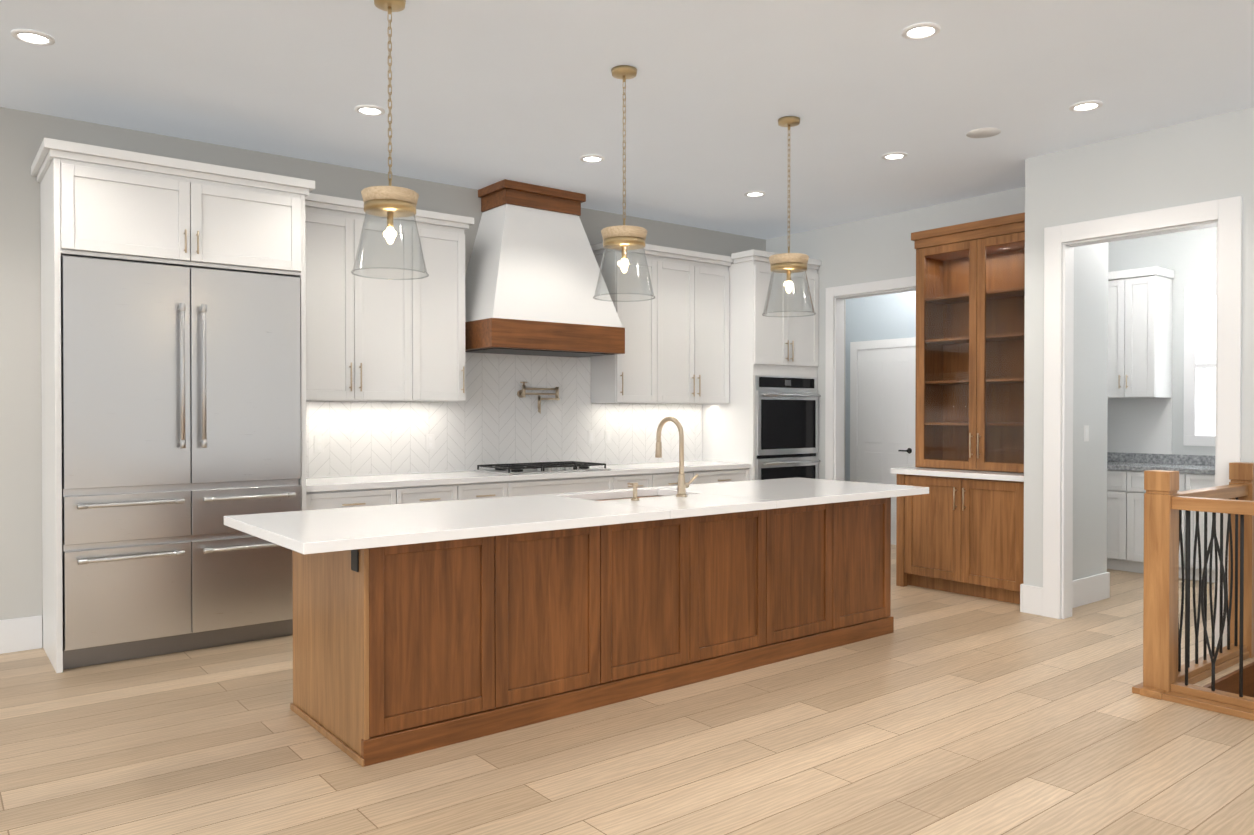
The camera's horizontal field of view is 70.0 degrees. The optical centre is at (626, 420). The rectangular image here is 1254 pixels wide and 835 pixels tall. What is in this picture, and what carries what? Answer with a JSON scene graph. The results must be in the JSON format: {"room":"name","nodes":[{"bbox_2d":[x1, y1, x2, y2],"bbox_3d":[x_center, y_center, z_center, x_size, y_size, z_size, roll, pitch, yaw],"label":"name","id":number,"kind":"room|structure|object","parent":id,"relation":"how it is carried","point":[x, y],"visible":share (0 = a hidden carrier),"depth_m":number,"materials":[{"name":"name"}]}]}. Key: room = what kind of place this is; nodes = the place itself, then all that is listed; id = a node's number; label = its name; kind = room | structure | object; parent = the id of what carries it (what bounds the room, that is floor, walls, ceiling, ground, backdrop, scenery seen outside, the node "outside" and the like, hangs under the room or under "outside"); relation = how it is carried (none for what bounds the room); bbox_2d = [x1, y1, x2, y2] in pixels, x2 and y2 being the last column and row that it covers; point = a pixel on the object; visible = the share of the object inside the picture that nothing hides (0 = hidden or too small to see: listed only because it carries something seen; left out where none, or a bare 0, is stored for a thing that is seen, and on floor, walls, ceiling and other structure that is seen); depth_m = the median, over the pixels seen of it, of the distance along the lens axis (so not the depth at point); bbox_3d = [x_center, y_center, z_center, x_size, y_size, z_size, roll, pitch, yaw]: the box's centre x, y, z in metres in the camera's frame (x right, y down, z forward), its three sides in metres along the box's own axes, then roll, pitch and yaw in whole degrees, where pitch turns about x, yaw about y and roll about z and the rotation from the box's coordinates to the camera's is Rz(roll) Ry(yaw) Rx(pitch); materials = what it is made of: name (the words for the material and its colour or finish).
{"room":"kitchen","nodes":[
{"label":"kitchen","id":0,"kind":"room"},
{"bbox_2d":[0,107,845,644],"bbox_3d":[-2.459,-0.235,6.042,12.450,3.100,0.150,0,1,-38],"label":"wall","id":1,"kind":"structure","parent":0,"point":[24,135],"depth_m":5.18,"materials":[{"name":"grey paint"}]},
{"bbox_2d":[0,615,42,653],"bbox_3d":[-5.346,1.241,3.671,4.962,0.190,0.015,0,1,-38],"label":"baseboard","id":2,"kind":"structure","parent":1,"relation":"attached to","point":[21,634],"depth_m":5.14,"materials":[{"name":"white paint"}]},
{"bbox_2d":[305,195,424,401],"bbox_3d":[-1.910,-0.788,6.137,0.891,1.305,0.367,0,1,-38],"label":"upper cabinet","id":3,"kind":"object","parent":1,"relation":"attached to","point":[376,339],"depth_m":6.00,"materials":[{"name":"white wood"}]},
{"bbox_2d":[425,213,468,401],"bbox_3d":[-1.467,-0.791,6.487,0.476,1.305,0.367,0,1,-38],"label":"upper cabinet","id":4,"kind":"object","parent":1,"relation":"attached to","point":[444,236],"depth_m":6.39,"materials":[{"name":"white wood"}]},
{"bbox_2d":[306,352,701,476],"bbox_3d":[-0.831,-0.072,7.226,3.920,0.916,0.010,0,1,-38],"label":"tile backsplash","id":5,"kind":"structure","parent":1,"relation":"attached to","point":[493,418],"depth_m":7.08,"materials":[{"name":"white tile"}]},
{"bbox_2d":[314,436,323,452],"bbox_3d":[-2.129,0.164,6.192,0.070,0.114,0.008,0,1,-38],"label":"electrical outlet","id":6,"kind":"object","parent":5,"relation":"attached to","point":[318,443],"visible":1,"depth_m":6.19,"materials":[{"name":"white plastic"}]},
{"bbox_2d":[426,434,434,448],"bbox_3d":[-1.473,0.159,6.709,0.070,0.114,0.008,0,1,-38],"label":"electrical outlet","id":7,"kind":"object","parent":5,"relation":"attached to","point":[430,441],"visible":1,"depth_m":6.71,"materials":[{"name":"white plastic"}]},
{"bbox_2d":[517,382,559,413],"bbox_3d":[-0.706,-0.183,7.247,0.369,0.255,0.080,0,1,-31],"label":"pot filler faucet","id":8,"kind":"object","parent":5,"relation":"attached to","point":[521,393],"visible":1,"depth_m":7.21,"materials":[{"name":"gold metal"}]},
{"bbox_2d":[588,430,594,443],"bbox_3d":[-0.303,0.141,7.632,0.070,0.114,0.008,0,1,-38],"label":"light switch","id":9,"kind":"object","parent":5,"relation":"attached to","point":[591,436],"visible":1,"depth_m":7.63,"materials":[{"name":"white plastic"}]},
{"bbox_2d":[605,430,610,442],"bbox_3d":[-0.162,0.140,7.743,0.070,0.114,0.008,0,1,-38],"label":"light switch","id":10,"kind":"object","parent":5,"relation":"attached to","point":[607,436],"visible":1,"depth_m":7.74,"materials":[{"name":"white plastic"}]},
{"bbox_2d":[465,179,624,357],"bbox_3d":[-0.677,-1.156,6.948,1.200,1.270,0.617,0,1,-38],"label":"range hood","id":11,"kind":"object","parent":1,"relation":"attached to","point":[532,275],"visible":0.94,"depth_m":6.75,"materials":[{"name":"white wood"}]},
{"bbox_2d":[591,243,666,403],"bbox_3d":[-0.003,-0.801,7.641,0.493,1.305,0.367,0,1,-38],"label":"upper cabinet","id":12,"kind":"object","parent":1,"relation":"attached to","point":[638,375],"depth_m":7.51,"materials":[{"name":"white wood"}]},
{"bbox_2d":[651,247,730,403],"bbox_3d":[0.459,-0.804,8.006,0.924,1.305,0.367,0,1,-38],"label":"upper cabinet","id":13,"kind":"object","parent":1,"relation":"attached to","point":[677,340],"depth_m":7.90,"materials":[{"name":"white wood"}]},
{"bbox_2d":[0,544,1253,834],"bbox_3d":[1.556,1.399,2.218,14.000,0.100,11.150,0,1,-38],"label":"floor","id":14,"kind":"structure","parent":0,"point":[936,712],"depth_m":3.61,"materials":[{"name":"brown wood"}]},
{"bbox_2d":[31,138,314,672],"bbox_3d":[-2.656,-0.071,5.313,1.395,2.785,0.747,0,1,-38],"label":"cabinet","id":15,"kind":"object","parent":14,"relation":"on","point":[173,341],"visible":0.9,"depth_m":5.01,"materials":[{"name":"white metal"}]},
{"bbox_2d":[306,488,409,509],"bbox_3d":[-1.922,0.878,5.983,0.661,0.875,0.617,0,1,-38],"label":"base cabinet","id":16,"kind":"object","parent":14,"relation":"on","point":[364,496],"depth_m":5.75,"materials":[{"name":"white wood"}]},
{"bbox_2d":[306,460,749,491],"bbox_3d":[-0.635,0.410,6.981,3.923,0.040,0.637,0,1,-38],"label":"countertop","id":17,"kind":"structure","parent":16,"relation":"on","point":[497,475],"depth_m":6.53,"materials":[{"name":"white stone"}]},
{"bbox_2d":[410,484,469,502],"bbox_3d":[-1.534,0.876,6.289,0.572,0.875,0.617,0,1,-38],"label":"base cabinet","id":18,"kind":"object","parent":14,"relation":"on","point":[436,492],"depth_m":6.11,"materials":[{"name":"white wood"}]},
{"bbox_2d":[470,480,517,498],"bbox_3d":[-1.200,0.873,6.552,0.522,0.875,0.617,0,1,-38],"label":"base cabinet","id":19,"kind":"object","parent":14,"relation":"on","point":[510,489],"depth_m":6.37,"materials":[{"name":"white wood"}]},
{"bbox_2d":[518,476,621,495],"bbox_3d":[-0.670,0.870,6.971,1.072,0.875,0.617,0,1,-38],"label":"base cabinet","id":20,"kind":"object","parent":14,"relation":"on","point":[584,483],"depth_m":6.77,"materials":[{"name":"white wood"}]},
{"bbox_2d":[266,496,895,766],"bbox_3d":[0.003,0.888,4.805,3.540,0.876,0.858,0,1,-38],"label":"kitchen island","id":21,"kind":"object","parent":14,"relation":"on","point":[421,627],"depth_m":4.06,"materials":[{"name":"brown wood"}]},
{"bbox_2d":[224,477,928,555],"bbox_3d":[0.034,0.430,4.671,3.760,0.040,1.040,0,1,-38],"label":"island countertop","id":22,"kind":"structure","parent":21,"relation":"on","point":[307,532],"depth_m":4.05,"materials":[{"name":"white stone"}]},
{"bbox_2d":[580,492,671,499],"bbox_3d":[0.021,0.550,4.948,0.740,0.229,0.410,0,1,-38],"label":"sink","id":23,"kind":"object","parent":22,"relation":"in","point":[641,493],"depth_m":5.14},
{"bbox_2d":[628,483,639,499],"bbox_3d":[0.030,0.366,4.628,0.044,0.090,0.082,0,1,-38],"label":"soap dispenser","id":24,"kind":"object","parent":22,"relation":"on","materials":[{"name":"gold metal"}]},
{"bbox_2d":[655,416,699,495],"bbox_3d":[0.266,0.193,4.903,0.133,0.431,0.239,0,1,-38],"label":"faucet","id":25,"kind":"object","parent":22,"relation":"on","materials":[{"name":"gold metal"}]},
{"bbox_2d":[622,472,661,488],"bbox_3d":[-0.140,0.866,7.389,0.522,0.875,0.617,0,1,-38],"label":"base cabinet","id":26,"kind":"object","parent":14,"relation":"on","point":[655,478],"depth_m":7.22,"materials":[{"name":"white wood"}]},
{"bbox_2d":[662,472,701,485],"bbox_3d":[0.193,0.864,7.652,0.573,0.875,0.617,0,1,-38],"label":"base cabinet","id":27,"kind":"object","parent":14,"relation":"on","point":[668,478],"depth_m":7.43,"materials":[{"name":"white wood"}]},
{"bbox_2d":[702,468,748,483],"bbox_3d":[0.610,0.861,7.981,0.734,0.875,0.617,0,1,-38],"label":"base cabinet","id":28,"kind":"object","parent":14,"relation":"on","point":[727,474],"depth_m":7.79,"materials":[{"name":"white wood"}]},
{"bbox_2d":[702,249,820,480],"bbox_3d":[1.265,-0.106,8.403,0.911,2.800,0.753,0,1,-38],"label":"tall cabinet","id":29,"kind":"object","parent":14,"relation":"on","point":[764,421],"visible":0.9,"depth_m":8.11,"materials":[{"name":"white wood"}]},
{"bbox_2d":[891,212,1024,603],"bbox_3d":[2.682,-0.097,6.829,0.636,2.810,1.125,0,1,-38],"label":"hutch","id":30,"kind":"object","parent":14,"relation":"on","point":[960,528],"visible":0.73,"depth_m":6.89,"materials":[{"name":"brown wood"}]},
{"bbox_2d":[1107,470,1114,569],"bbox_3d":[4.360,0.861,8.005,0.617,0.875,0.572,0,1,-38],"label":"base cabinet","id":31,"kind":"object","parent":14,"relation":"on","point":[1110,473],"depth_m":7.75,"materials":[{"name":"white wood"}]},
{"bbox_2d":[1115,470,1174,573],"bbox_3d":[4.639,0.864,7.652,0.617,0.875,0.572,0,1,-38],"label":"base cabinet","id":32,"kind":"object","parent":14,"relation":"on","point":[1129,484],"depth_m":7.62,"materials":[{"name":"white wood"}]},
{"bbox_2d":[1107,462,1214,473],"bbox_3d":[4.771,0.407,7.472,0.627,0.038,2.424,0,1,-38],"label":"countertop","id":33,"kind":"structure","parent":32,"relation":"on","point":[1110,465],"depth_m":7.57,"materials":[{"name":"grey stone"}]},
{"bbox_2d":[1132,462,1253,720],"bbox_3d":[3.992,0.795,3.469,1.300,1.085,3.305,0,1,-38],"label":"stair rail","id":34,"kind":"object","parent":14,"relation":"on","point":[1167,676],"visible":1,"depth_m":4.34,"materials":[{"name":"brown wood"}]},
{"bbox_2d":[1175,470,1214,582],"bbox_3d":[4.964,0.867,7.240,0.617,0.875,0.722,0,1,-38],"label":"base cabinet","id":35,"kind":"object","parent":14,"relation":"on","point":[1188,480],"depth_m":7.23,"materials":[{"name":"white wood"}]},
{"bbox_2d":[0,0,1253,239],"bbox_3d":[1.556,-1.826,2.190,14.000,0.150,11.150,0,1,-38],"label":"ceiling","id":36,"kind":"structure","parent":0,"point":[486,92],"depth_m":4.76,"materials":[{"name":"paint"}]},
{"bbox_2d":[11,29,54,45],"bbox_3d":[-2.733,-1.761,4.124,0.170,0.011,0.170,0,1,-38],"label":"recessed light","id":37,"kind":"object","parent":36,"relation":"in","point":[34,37],"visible":1,"depth_m":4.12,"materials":[{"name":"white paint"}]},
{"bbox_2d":[354,105,384,115],"bbox_3d":[-1.470,-1.770,5.121,0.170,0.011,0.170,0,1,-38],"label":"recessed light","id":38,"kind":"object","parent":36,"relation":"in","point":[370,110],"visible":1,"depth_m":5.12,"materials":[{"name":"white paint"}]},
{"bbox_2d":[351,0,428,279],"bbox_3d":[-0.994,-1.188,3.757,0.318,1.150,0.318,0,1,-38],"label":"pendant light","id":39,"kind":"object","parent":36,"relation":"hanging from","point":[390,202],"visible":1,"depth_m":3.73,"materials":[{"name":"clear glass"}]},
{"bbox_2d":[580,155,604,162],"bbox_3d":[-0.237,-1.779,6.094,0.170,0.011,0.170,0,1,-38],"label":"recessed light","id":40,"kind":"object","parent":36,"relation":"in","point":[592,158],"visible":1,"depth_m":6.09,"materials":[{"name":"white paint"}]},
{"bbox_2d":[593,65,655,301],"bbox_3d":[-0.014,-1.195,4.530,0.318,1.150,0.318,0,1,-38],"label":"pendant light","id":41,"kind":"object","parent":36,"relation":"hanging from","point":[624,238],"visible":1,"depth_m":4.49,"materials":[{"name":"clear glass"}]},
{"bbox_2d":[744,191,765,196],"bbox_3d":[1.011,-1.787,7.079,0.170,0.011,0.170,0,1,-38],"label":"recessed light","id":42,"kind":"object","parent":36,"relation":"in","point":[755,193],"visible":1,"depth_m":7.06,"materials":[{"name":"white paint"}]},
{"bbox_2d":[762,116,815,316],"bbox_3d":[0.957,-1.201,5.296,0.318,1.150,0.318,0,1,-38],"label":"pendant light","id":43,"kind":"object","parent":36,"relation":"hanging from","point":[788,263],"visible":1,"depth_m":5.25,"materials":[{"name":"clear glass"}]},
{"bbox_2d":[881,152,906,159],"bbox_3d":[1.799,-1.778,6.032,0.170,0.011,0.170,0,1,-38],"label":"recessed light","id":44,"kind":"object","parent":36,"relation":"in","point":[894,156],"visible":0.96,"depth_m":6.02,"materials":[{"name":"white paint"}]},
{"bbox_2d":[901,22,940,39],"bbox_3d":[1.331,-1.761,4.058,0.170,0.011,0.170,0,1,-38],"label":"recessed light","id":45,"kind":"object","parent":36,"relation":"in","point":[918,31],"visible":1,"depth_m":4.05,"materials":[{"name":"white paint"}]},
{"bbox_2d":[966,127,1000,137],"bbox_3d":[2.203,-1.777,5.535,0.200,0.005,0.200,0,1,-38],"label":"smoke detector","id":46,"kind":"object","parent":36,"relation":"attached to","point":[984,132],"visible":0.9,"depth_m":5.52,"materials":[{"name":"white plastic"}]},
{"bbox_2d":[1069,100,1102,111],"bbox_3d":[2.587,-1.770,5.049,0.170,0.011,0.170,0,1,-38],"label":"recessed light","id":47,"kind":"object","parent":36,"relation":"in","point":[1085,106],"visible":1,"depth_m":5.04,"materials":[{"name":"white paint"}]},
{"bbox_2d":[845,291,915,480],"bbox_3d":[3.031,-0.261,9.036,0.120,3.100,1.950,0,1,-38],"label":"wall","id":48,"kind":"structure","parent":0,"point":[887,316],"depth_m":9.47,"materials":[{"name":"paint"}]},
{"bbox_2d":[850,337,915,526],"bbox_3d":[2.682,0.221,9.331,0.063,2.130,0.900,0,1,-38],"label":"hall door","id":49,"kind":"structure","parent":48,"relation":"in","point":[882,402],"depth_m":9.37,"materials":[{"name":"white paint"}]},
{"bbox_2d":[891,526,895,544],"bbox_3d":[2.975,1.194,9.010,0.015,0.190,1.939,0,1,-38],"label":"baseboard","id":50,"kind":"structure","parent":48,"relation":"attached to","point":[893,529],"depth_m":9.27,"materials":[{"name":"white paint"}]},
{"bbox_2d":[766,187,1021,478],"bbox_3d":[2.386,-0.250,7.820,0.120,3.100,3.060,0,1,-38],"label":"wall","id":51,"kind":"structure","parent":0,"point":[879,248],"depth_m":7.99,"materials":[{"name":"paint"}]},
{"bbox_2d":[1022,107,1253,586],"bbox_3d":[5.227,-0.208,3.056,0.120,3.100,7.940,0,1,-38],"label":"wall","id":52,"kind":"structure","parent":0,"point":[1202,160],"depth_m":6.00,"materials":[{"name":"paint"}]},
{"bbox_2d":[1020,584,1042,588],"bbox_3d":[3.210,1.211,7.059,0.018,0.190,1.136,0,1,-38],"label":"baseboard","id":53,"kind":"structure","parent":52,"relation":"attached to","point":[1020,584],"depth_m":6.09,"materials":[{"name":"white paint"}]},
{"bbox_2d":[1084,425,1088,440],"bbox_3d":[3.282,0.092,6.397,0.070,0.114,0.008,0,1,-38],"label":"light switch","id":54,"kind":"object","parent":52,"relation":"attached to","point":[1086,432],"visible":1,"depth_m":6.39,"materials":[{"name":"white plastic"}]},
{"bbox_2d":[1072,572,1109,607],"bbox_3d":[3.227,1.218,6.359,0.805,0.190,0.015,0,1,-38],"label":"baseboard","id":55,"kind":"structure","parent":52,"relation":"attached to","point":[1094,588],"depth_m":6.43,"materials":[{"name":"white paint"}]},
{"bbox_2d":[1108,227,1216,455],"bbox_3d":[5.030,-0.250,7.747,0.120,3.100,2.550,0,1,-38],"label":"wall","id":56,"kind":"structure","parent":0,"point":[1188,258],"depth_m":7.88,"materials":[{"name":"paint"}]},
{"bbox_2d":[1108,266,1174,401],"bbox_3d":[4.498,-0.762,8.018,0.347,1.120,0.562,0,1,-38],"label":"upper cabinet","id":57,"kind":"object","parent":56,"relation":"attached to","point":[1140,299],"depth_m":7.83,"materials":[{"name":"white wood"}]},
{"bbox_2d":[1107,450,1214,465],"bbox_3d":[5.009,0.344,7.660,0.020,0.085,2.424,0,1,-38],"label":"backsplash","id":58,"kind":"structure","parent":56,"relation":"attached to","point":[1184,460],"depth_m":7.94,"materials":[{"name":"grey stone"}]},
{"bbox_2d":[1183,284,1215,445],"bbox_3d":[5.146,-0.467,7.480,0.020,1.380,0.890,0,1,-38],"label":"window","id":59,"kind":"structure","parent":56,"relation":"in","point":[1199,421],"depth_m":7.74,"materials":[{"name":"white glass"}]},
{"bbox_2d":[1203,662,1253,697],"bbox_3d":[5.113,2.900,2.147,1.380,3.099,6.610,0,1,-38],"label":"floor","id":60,"kind":"structure","parent":0,"point":[1228,683],"depth_m":4.72,"materials":[{"name":"paint"}]}
]}

